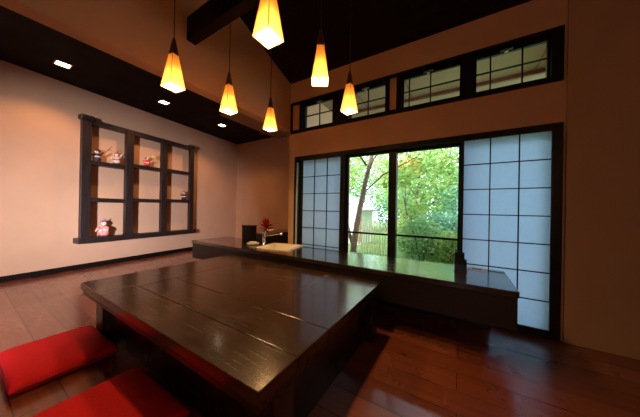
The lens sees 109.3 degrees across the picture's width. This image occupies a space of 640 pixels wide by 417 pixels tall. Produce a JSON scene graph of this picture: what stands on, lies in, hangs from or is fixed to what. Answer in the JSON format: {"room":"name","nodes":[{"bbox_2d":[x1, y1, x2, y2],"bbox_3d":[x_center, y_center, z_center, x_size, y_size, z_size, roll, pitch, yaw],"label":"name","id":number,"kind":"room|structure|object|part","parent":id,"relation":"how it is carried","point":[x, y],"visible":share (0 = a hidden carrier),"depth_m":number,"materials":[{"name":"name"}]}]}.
{"room":"japanese dining room","nodes":[
{"label":"japanese dining room","id":0,"kind":"room"},
{"bbox_2d":[0,60,236,276],"bbox_3d":[-3.872,-0.564,3.300,0.120,3.000,7.400,1,0,24],"label":"wall","id":1,"kind":"structure","parent":0,"point":[40,123],"depth_m":3.49,"materials":[{"name":"paint"}]},
{"bbox_2d":[0,247,192,282],"bbox_3d":[-3.839,0.900,3.260,0.018,0.075,6.980,1,0,24],"label":"baseboard","id":2,"kind":"structure","parent":1,"relation":"attached to","point":[117,260],"depth_m":3.54,"materials":[{"name":"black wood"}]},
{"bbox_2d":[73,114,195,243],"bbox_3d":[-3.250,-0.438,4.277,0.175,1.955,1.925,1,0,24],"label":"display shelf","id":3,"kind":"object","parent":1,"relation":"attached to","point":[86,121],"visible":0.99,"depth_m":3.94,"materials":[{"name":"brown wood"}]},
{"bbox_2d":[91,147,111,161],"bbox_3d":[-3.480,-0.874,3.623,0.283,0.252,0.094,1,0,-20],"label":"figurine","id":4,"kind":"object","parent":3,"relation":"on","point":[96,156],"visible":0.9,"depth_m":3.58,"materials":[{"name":"black ceramic"}]},
{"bbox_2d":[95,219,108,236],"bbox_3d":[-3.518,0.309,3.690,0.168,0.284,0.134,1,0,-20],"label":"figurine","id":5,"kind":"object","parent":3,"relation":"on","point":[103,230],"visible":1,"depth_m":3.66,"materials":[{"name":"pink ceramic"}]},
{"bbox_2d":[111,152,122,163],"bbox_3d":[-3.417,-0.853,3.837,0.158,0.213,0.099,1,0,-20],"label":"figurine","id":6,"kind":"object","parent":3,"relation":"on","point":[116,160],"visible":0.98,"depth_m":3.81,"materials":[{"name":"white ceramic"}]},
{"bbox_3d":[-3.230,-1.338,4.269,0.070,0.085,1.820,1,0,24],"label":"rail","id":7,"kind":"part","parent":3,"relation":"part of","materials":[{"name":"brown wood"}]},
{"bbox_2d":[143,155,155,165],"bbox_3d":[-3.203,-0.904,4.257,0.177,0.225,0.102,1,0,0],"label":"figurine","id":8,"kind":"object","parent":3,"relation":"on","point":[146,161],"visible":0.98,"depth_m":4.24,"materials":[{"name":"red ceramic"}]},
{"bbox_2d":[180,191,186,199],"bbox_3d":[-2.957,-0.288,4.921,0.123,0.193,0.089,1,0,-20],"label":"figurine","id":9,"kind":"object","parent":3,"relation":"on","point":[183,195],"visible":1,"depth_m":4.90,"materials":[{"name":"ceramic"}]},
{"bbox_2d":[0,5,272,143],"bbox_3d":[-2.857,-1.893,2.929,3.610,0.106,6.796,1,0,32],"label":"ceiling","id":10,"kind":"structure","parent":0,"point":[27,43],"depth_m":3.15,"materials":[{"name":"black wood"}]},
{"bbox_2d":[53,59,72,69],"bbox_3d":[-3.287,-1.843,2.902,0.150,0.010,0.150,1,0,32],"label":"recessed light","id":11,"kind":"object","parent":10,"relation":"in","point":[56,61],"visible":1,"depth_m":2.90,"materials":[{"name":"white metal"}]},
{"bbox_2d":[157,99,170,104],"bbox_3d":[-2.688,-1.831,3.912,0.150,0.010,0.150,1,0,32],"label":"recessed light","id":12,"kind":"object","parent":10,"relation":"in","point":[164,102],"visible":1,"depth_m":3.92,"materials":[{"name":"white metal"}]},
{"bbox_2d":[0,0,290,131],"bbox_3d":[-1.748,-2.375,1.159,0.120,2.492,4.933,1,0,32],"label":"wall","id":13,"kind":"structure","parent":0,"point":[140,33],"depth_m":1.94,"materials":[{"name":"paint"}]},
{"bbox_2d":[236,136,289,237],"bbox_3d":[-0.921,-0.507,5.639,3.351,3.000,0.120,1,0,32],"label":"wall","id":14,"kind":"structure","parent":0,"point":[262,190],"depth_m":5.92,"materials":[{"name":"paint"}]},
{"bbox_2d":[293,105,299,129],"bbox_3d":[-0.305,-1.267,3.219,0.128,0.356,0.090,1,0,32],"label":"wall","id":15,"kind":"structure","parent":0,"point":[296,108],"depth_m":3.18,"materials":[{"name":"paint"}]},
{"bbox_2d":[0,250,639,416],"bbox_3d":[-0.991,1.046,1.711,8.050,0.120,7.100,1,0,32],"label":"floor","id":16,"kind":"structure","parent":0,"point":[416,364],"depth_m":1.44,"materials":[{"name":"brown wood"}]},
{"bbox_2d":[0,325,118,394],"bbox_3d":[-1.684,0.929,1.468,0.554,0.088,0.440,1,0,32],"label":"floor cushion","id":17,"kind":"object","parent":16,"relation":"on","point":[24,367],"visible":1,"depth_m":1.37,"materials":[{"name":"red fabric"}]},
{"bbox_2d":[32,367,189,416],"bbox_3d":[-0.952,0.941,1.017,0.554,0.088,0.440,1,0,32],"label":"floor cushion","id":18,"kind":"object","parent":16,"relation":"on","point":[133,392],"visible":1,"depth_m":1.06,"materials":[{"name":"red fabric"}]},
{"bbox_2d":[81,254,380,416],"bbox_3d":[-0.654,0.783,1.768,1.876,0.416,1.315,1,0,32],"label":"table","id":19,"kind":"object","parent":16,"relation":"on","point":[231,335],"visible":0.97,"depth_m":1.25,"materials":[{"name":"brown wood"}]},
{"bbox_3d":[-1.652,0.810,1.780,0.140,0.328,0.120,1,0,32],"label":"leg","id":20,"kind":"part","parent":19,"relation":"part of","materials":[{"name":"brown wood"}]},
{"bbox_3d":[-0.615,0.828,1.762,1.651,0.328,1.085,1,0,32],"label":"panel","id":21,"kind":"part","parent":19,"relation":"part of","materials":[{"name":"brown wood"}]},
{"bbox_3d":[-0.194,0.834,0.883,0.140,0.328,0.120,1,0,32],"label":"leg","id":22,"kind":"part","parent":19,"relation":"part of","materials":[{"name":"brown wood"}]},
{"bbox_3d":[0.361,0.846,1.786,0.140,0.328,0.120,1,0,32],"label":"leg","id":23,"kind":"part","parent":19,"relation":"part of","materials":[{"name":"brown wood"}]},
{"bbox_2d":[256,229,287,243],"bbox_3d":[-0.735,0.692,3.930,0.330,0.604,0.880,1,0,32],"label":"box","id":24,"kind":"object","parent":16,"relation":"on","point":[283,238],"visible":0.3,"depth_m":3.69,"materials":[{"name":"black paint"}]},
{"bbox_2d":[260,218,271,231],"bbox_3d":[-0.875,0.269,3.728,0.238,0.236,0.244,1,0,32],"label":"flower","id":25,"kind":"object","parent":24,"relation":"on","point":[265,224],"visible":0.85,"depth_m":3.69,"materials":[{"name":"red plant"}]},
{"bbox_3d":[-0.600,0.681,3.847,0.007,0.510,0.820,1,0,32],"label":"panel","id":26,"kind":"part","parent":24,"relation":"part of","materials":[{"name":"black wood"}]},
{"bbox_2d":[192,237,519,331],"bbox_3d":[-0.175,0.753,2.656,3.720,0.498,0.598,1,0,32],"label":"countertop","id":27,"kind":"structure","parent":16,"relation":"on","point":[484,300],"depth_m":1.85,"materials":[{"name":"black wood"}]},
{"bbox_2d":[242,224,256,241],"bbox_3d":[-1.061,0.359,3.381,0.199,0.261,0.130,1,0,23],"label":"container","id":28,"kind":"object","parent":27,"relation":"on","point":[248,231],"visible":0.87,"depth_m":3.33,"materials":[{"name":"black paint"}]},
{"bbox_2d":[246,241,258,244],"bbox_3d":[-0.916,0.471,3.105,0.176,0.040,0.176,1,0,32],"label":"soap dish","id":29,"kind":"object","parent":27,"relation":"on","point":[250,242],"visible":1,"depth_m":3.07,"materials":[{"name":"white ceramic"}]},
{"bbox_2d":[261,229,281,245],"bbox_3d":[-0.633,0.382,2.983,0.276,0.229,0.060,1,0,8],"label":"faucet","id":30,"kind":"object","parent":27,"relation":"on","point":[264,235],"visible":0.9,"depth_m":2.98,"materials":[{"name":"metal"}]},
{"bbox_3d":[-0.618,0.346,2.988,0.249,0.066,0.030,1,0,4],"label":"spout","id":31,"kind":"part","parent":30,"relation":"part of","materials":[{"name":"metal"}]},
{"bbox_2d":[257,243,303,250],"bbox_3d":[-0.504,0.550,2.927,0.470,0.136,0.430,1,0,20],"label":"sink","id":32,"kind":"object","parent":27,"relation":"in","point":[272,246],"visible":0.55,"depth_m":3.05,"materials":[{"name":"beige ceramic"}]},
{"bbox_3d":[0.017,0.884,2.830,3.370,0.243,0.058,1,0,32],"label":"panel","id":33,"kind":"part","parent":27,"relation":"part of","materials":[{"name":"black wood"}]},
{"bbox_2d":[454,251,466,272],"bbox_3d":[1.179,0.446,1.905,0.094,0.161,0.090,1,0,32],"label":"holder","id":34,"kind":"object","parent":27,"relation":"on","point":[460,265],"visible":1,"depth_m":1.88,"materials":[{"name":"black paint"}]},
{"bbox_2d":[467,266,487,271],"bbox_3d":[1.363,0.528,1.973,0.150,0.004,0.120,1,0,38],"label":"paper card","id":35,"kind":"object","parent":27,"relation":"on","point":[468,268],"visible":0.89,"depth_m":1.96,"materials":[{"name":"white paper"}]},
{"bbox_2d":[307,104,349,251],"bbox_3d":[0.132,-0.491,4.057,0.100,3.000,1.713,1,0,32],"label":"wall","id":36,"kind":"structure","parent":0,"point":[325,118],"depth_m":3.68,"materials":[{"name":"paint"}]},
{"bbox_2d":[240,0,531,83],"bbox_3d":[0.172,-2.664,0.053,4.540,1.944,5.213,1,0,32],"label":"ceiling","id":37,"kind":"structure","parent":0,"point":[377,26],"depth_m":2.31,"materials":[{"name":"black wood"}]},
{"bbox_2d":[160,0,185,92],"bbox_3d":[-1.043,-1.618,1.635,0.114,1.505,0.114,1,0,25],"label":"pendant lamp","id":38,"kind":"object","parent":37,"relation":"hanging from","point":[172,80],"visible":1,"depth_m":1.61,"materials":[{"name":"yellow glass"}]},
{"bbox_3d":[-1.054,-0.986,1.634,0.110,0.240,0.110,1,0,25],"label":"lamp shade","id":39,"kind":"part","parent":38,"relation":"part of","materials":[{"name":"yellow glass"}]},
{"bbox_2d":[162,83,183,91],"bbox_3d":[-1.056,-0.873,1.634,0.106,0.006,0.106,1,0,25],"label":"diffuser","id":40,"kind":"object","parent":38,"relation":"attached to","point":[174,87],"depth_m":1.63,"materials":[{"name":"white glass"}]},
{"bbox_3d":[-1.040,-1.773,1.635,0.006,1.114,0.007,1,0,25],"label":"cord","id":41,"kind":"part","parent":38,"relation":"part of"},
{"bbox_2d":[219,23,237,115],"bbox_3d":[-0.803,-1.532,2.027,0.114,1.344,0.114,1,0,34],"label":"pendant lamp","id":42,"kind":"object","parent":37,"relation":"hanging from","point":[228,105],"visible":0.98,"depth_m":2.01,"materials":[{"name":"yellow glass"}]},
{"bbox_3d":[-0.813,-0.981,2.026,0.110,0.240,0.110,1,0,34],"label":"lamp shade","id":43,"kind":"part","parent":42,"relation":"part of","materials":[{"name":"yellow glass"}]},
{"bbox_2d":[221,108,236,114],"bbox_3d":[-0.815,-0.868,2.026,0.106,0.006,0.106,1,0,34],"label":"diffuser","id":44,"kind":"object","parent":42,"relation":"attached to","point":[230,111],"depth_m":2.02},
{"bbox_3d":[-0.800,-1.688,2.027,0.006,0.953,0.007,1,0,34],"label":"cord","id":45,"kind":"part","parent":42,"relation":"part of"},
{"bbox_2d":[252,0,283,49],"bbox_3d":[-0.247,-1.605,1.145,0.114,1.505,0.114,1,0,32],"label":"pendant lamp","id":46,"kind":"object","parent":37,"relation":"hanging from","point":[267,30],"visible":1,"depth_m":1.12,"materials":[{"name":"yellow glass"}]},
{"bbox_2d":[254,28,282,47],"bbox_3d":[-0.260,-0.860,1.144,0.106,0.006,0.106,1,0,32],"label":"diffuser","id":47,"kind":"object","parent":46,"relation":"attached to","point":[268,37],"depth_m":1.14,"materials":[{"name":"white glass"}]},
{"bbox_2d":[263,48,276,131],"bbox_3d":[-0.532,-1.436,2.471,0.114,1.161,0.114,1,0,26],"label":"pendant lamp","id":48,"kind":"object","parent":37,"relation":"hanging from","point":[269,125],"visible":0.77,"depth_m":2.45,"materials":[{"name":"yellow glass"}]},
{"bbox_3d":[-0.540,-0.976,2.470,0.110,0.240,0.110,1,0,26],"label":"lamp shade","id":49,"kind":"part","parent":48,"relation":"part of","materials":[{"name":"glass"}]},
{"bbox_3d":[-0.529,-1.591,2.471,0.006,0.771,0.007,1,0,26],"label":"cord","id":50,"kind":"part","parent":48,"relation":"part of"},
{"bbox_2d":[311,0,328,86],"bbox_3d":[0.012,-1.519,1.526,0.114,1.344,0.114,1,0,-1],"label":"pendant lamp","id":51,"kind":"object","parent":37,"relation":"hanging from","point":[320,76],"visible":1,"depth_m":1.49,"materials":[{"name":"yellow glass"}]},
{"bbox_2d":[312,77,327,85],"bbox_3d":[0.000,-0.855,1.525,0.106,0.006,0.106,1,0,-1],"label":"diffuser","id":52,"kind":"object","parent":51,"relation":"attached to","point":[316,81],"depth_m":1.52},
{"bbox_3d":[0.002,-0.967,1.525,0.110,0.240,0.110,1,0,-1],"label":"lamp shade","id":53,"kind":"part","parent":51,"relation":"part of","materials":[{"name":"glass"}]},
{"bbox_2d":[340,11,357,114],"bbox_3d":[0.264,-1.422,1.981,0.114,1.161,0.114,1,0,38],"label":"pendant lamp","id":54,"kind":"object","parent":37,"relation":"hanging from","point":[349,105],"visible":1,"depth_m":1.96,"materials":[{"name":"yellow glass"}]},
{"bbox_2d":[342,108,355,114],"bbox_3d":[0.254,-0.849,1.980,0.106,0.006,0.106,1,0,38],"label":"diffuser","id":55,"kind":"object","parent":54,"relation":"attached to","point":[347,111],"depth_m":1.98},
{"bbox_3d":[0.256,-0.962,1.980,0.110,0.240,0.110,1,0,38],"label":"lamp shade","id":56,"kind":"part","parent":54,"relation":"part of","materials":[{"name":"yellow glass"}]},
{"bbox_3d":[0.267,-1.577,1.981,0.006,0.771,0.007,1,0,38],"label":"cord","id":57,"kind":"part","parent":54,"relation":"part of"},
{"bbox_2d":[389,77,396,109],"bbox_3d":[0.825,-1.248,2.524,0.075,0.356,0.090,1,0,32],"label":"wall","id":58,"kind":"structure","parent":0,"point":[393,80],"depth_m":2.49,"materials":[{"name":"paint"}]},
{"bbox_2d":[288,0,567,340],"bbox_3d":[0.788,-0.392,2.559,2.790,2.820,0.150,1,0,32],"label":"wall","id":59,"kind":"structure","parent":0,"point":[545,103],"depth_m":2.19,"materials":[{"name":"paint"}]},
{"bbox_2d":[220,43,545,137],"bbox_3d":[1.381,-1.575,3.442,6.500,0.330,1.950,1,0,32],"label":"roof eave","id":60,"kind":"object","parent":59,"relation":"attached to","point":[537,70],"visible":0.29,"depth_m":3.07},
{"bbox_2d":[290,24,564,134],"bbox_3d":[0.781,-1.241,2.544,2.730,0.431,0.140,1,0,32],"label":"window","id":61,"kind":"structure","parent":59,"relation":"attached to","point":[554,38],"depth_m":2.15,"materials":[{"name":"black wood"}]},
{"bbox_3d":[-0.009,-1.262,3.025,0.480,0.356,0.030,1,0,32],"label":"sash","id":62,"kind":"part","parent":61,"relation":"part of","materials":[{"name":"black wood"}]},
{"bbox_3d":[0.564,-1.252,2.672,0.445,0.356,0.030,1,0,32],"label":"sash","id":63,"kind":"part","parent":61,"relation":"part of","materials":[{"name":"black wood"}]},
{"bbox_3d":[1.130,-1.243,2.324,0.545,0.356,0.030,1,0,32],"label":"sash","id":64,"kind":"part","parent":61,"relation":"part of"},
{"bbox_3d":[1.665,-1.234,1.995,0.510,0.356,0.030,1,0,32],"label":"sash","id":65,"kind":"part","parent":61,"relation":"part of","materials":[{"name":"black wood"}]},
{"bbox_2d":[293,122,563,340],"bbox_3d":[0.797,0.161,2.527,2.655,1.716,0.142,1,0,32],"label":"window frame","id":66,"kind":"structure","parent":59,"relation":"attached to","point":[392,150],"depth_m":2.51,"materials":[{"name":"black wood"}]},
{"bbox_2d":[299,155,344,250],"bbox_3d":[0.007,0.156,2.958,0.658,1.638,0.028,1,0,32],"label":"screen","id":67,"kind":"object","parent":66,"relation":"attached to","point":[322,180],"visible":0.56,"depth_m":2.95,"materials":[{"name":"paper"}]},
{"bbox_3d":[0.569,0.165,2.681,0.635,1.640,0.030,1,0,32],"label":"sash","id":68,"kind":"part","parent":66,"relation":"part of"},
{"bbox_3d":[1.100,0.174,2.395,0.690,1.640,0.030,1,0,32],"label":"sash","id":69,"kind":"part","parent":66,"relation":"part of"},
{"bbox_2d":[460,128,561,337],"bbox_3d":[1.592,0.183,1.950,0.661,1.638,0.028,1,0,32],"label":"screen","id":70,"kind":"object","parent":66,"relation":"attached to","point":[511,183],"visible":0.73,"depth_m":1.90,"materials":[{"name":"paper"}]},
{"bbox_2d":[563,0,639,359],"bbox_3d":[2.635,-0.360,1.411,1.600,2.820,0.170,1,0,32],"label":"wall","id":71,"kind":"structure","parent":0,"point":[601,292],"depth_m":1.66,"materials":[{"name":"beige paint"}]},
{"label":"outside","id":72,"kind":"structure","parent":0,"visible":0},
{"bbox_2d":[349,221,454,262],"bbox_3d":[5.687,1.408,12.148,21.000,0.130,21.317,1,0,32],"label":"ground","id":73,"kind":"structure","parent":72,"point":[399,255],"depth_m":7.33,"materials":[{"name":"green plant"}]},
{"bbox_2d":[350,159,371,197],"bbox_3d":[1.137,-1.462,14.620,4.494,5.469,4.350,1,0,32],"label":"tree","id":74,"kind":"object","parent":73,"relation":"on","point":[355,159],"visible":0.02,"depth_m":13.71,"materials":[{"name":"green plant"}]},
{"bbox_2d":[349,195,376,244],"bbox_3d":[1.054,0.144,8.742,1.840,2.220,1.400,1,0,32],"label":"garden shed","id":75,"kind":"object","parent":73,"relation":"on","point":[367,211],"visible":0.33,"depth_m":8.04,"materials":[{"name":"white"}]},
{"bbox_2d":[350,154,399,215],"bbox_3d":[2.380,-1.388,12.592,4.266,5.368,4.300,1,0,32],"label":"tree","id":76,"kind":"object","parent":73,"relation":"on","point":[359,188],"visible":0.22,"depth_m":12.03,"materials":[{"name":"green plant"}]},
{"bbox_2d":[357,219,397,255],"bbox_3d":[1.521,0.785,6.350,1.280,0.947,0.060,1,0,32],"label":"bamboo fence","id":77,"kind":"object","parent":73,"relation":"on","point":[361,230],"visible":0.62,"depth_m":6.34,"materials":[{"name":"wood"}]},
{"bbox_2d":[370,190,424,229],"bbox_3d":[4.653,0.071,13.824,3.670,2.734,2.697,1,0,32],"label":"bush","id":78,"kind":"object","parent":73,"relation":"on","point":[385,218],"visible":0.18,"depth_m":13.80,"materials":[{"name":"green plant"}]},
{"bbox_2d":[373,173,432,204],"bbox_3d":[5.994,-1.061,16.287,4.523,4.849,4.899,1,0,-3],"label":"tree","id":79,"kind":"object","parent":73,"relation":"on","point":[380,173],"visible":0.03,"depth_m":15.61,"materials":[{"name":"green plant"}]},
{"bbox_2d":[349,147,458,252],"bbox_3d":[1.754,-0.639,5.755,4.322,3.813,1.903,1,0,43],"label":"forked tree","id":80,"kind":"object","parent":73,"relation":"on","point":[403,173],"visible":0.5,"depth_m":5.47,"materials":[{"name":"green plant"}]},
{"bbox_2d":[398,156,424,251],"bbox_3d":[2.521,-0.717,6.604,0.924,3.997,0.914,1,0,32],"label":"tree","id":81,"kind":"object","parent":73,"relation":"on","point":[416,163],"visible":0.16,"depth_m":6.61,"materials":[{"name":"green plant"}]},
{"bbox_2d":[374,149,457,225],"bbox_3d":[3.265,-0.594,7.607,2.886,3.792,2.970,1,0,32],"label":"tree","id":82,"kind":"object","parent":73,"relation":"on","point":[416,188],"visible":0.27,"depth_m":7.19,"materials":[{"name":"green plant"}]},
{"bbox_2d":[397,199,445,251],"bbox_3d":[2.896,0.523,6.660,1.726,1.645,1.322,1,0,32],"label":"bush","id":83,"kind":"object","parent":73,"relation":"on","point":[404,218],"visible":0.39,"depth_m":6.58,"materials":[{"name":"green plant"}]},
{"bbox_2d":[397,214,449,262],"bbox_3d":[2.277,0.725,5.073,1.247,1.208,0.952,1,0,32],"label":"bush","id":84,"kind":"object","parent":73,"relation":"on","point":[425,248],"visible":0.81,"depth_m":4.97,"materials":[{"name":"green plant"}]},
{"bbox_2d":[406,210,457,258],"bbox_3d":[3.102,0.694,5.715,1.830,1.342,1.276,1,0,32],"label":"bush","id":85,"kind":"object","parent":73,"relation":"on","point":[452,226],"visible":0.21,"depth_m":5.63,"materials":[{"name":"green plant"}]},
{"bbox_2d":[413,147,458,221],"bbox_3d":[4.871,-1.249,8.507,3.255,5.173,3.312,1,0,32],"label":"tree","id":86,"kind":"object","parent":73,"relation":"on","point":[440,176],"visible":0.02,"depth_m":8.41,"materials":[{"name":"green plant"}]},
{"bbox_2d":[426,229,456,264],"bbox_3d":[2.659,0.859,4.597,0.927,0.874,0.645,1,0,32],"label":"bush","id":87,"kind":"object","parent":73,"relation":"on","point":[451,249],"visible":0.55,"depth_m":4.54,"materials":[{"name":"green plant"}]},
{"bbox_2d":[432,169,457,226],"bbox_3d":[4.225,-0.005,6.383,1.969,2.646,2.072,1,0,32],"label":"tree","id":88,"kind":"object","parent":73,"relation":"on","point":[455,190],"visible":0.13,"depth_m":6.44,"materials":[{"name":"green plant"}]},
{"bbox_3d":[1.965,-1.267,-1.155,0.120,4.600,5.263,1,0,32],"label":"wall","id":89,"kind":"structure","parent":0,"visible":0},
{"bbox_2d":[187,0,259,44],"bbox_3d":[0.665,-1.555,0.915,4.270,0.204,0.080,1,0,32],"label":"ceiling beam","id":90,"kind":"structure","parent":89,"relation":"attached to","point":[212,16],"depth_m":1.82,"materials":[{"name":"black wood"}]}
]}

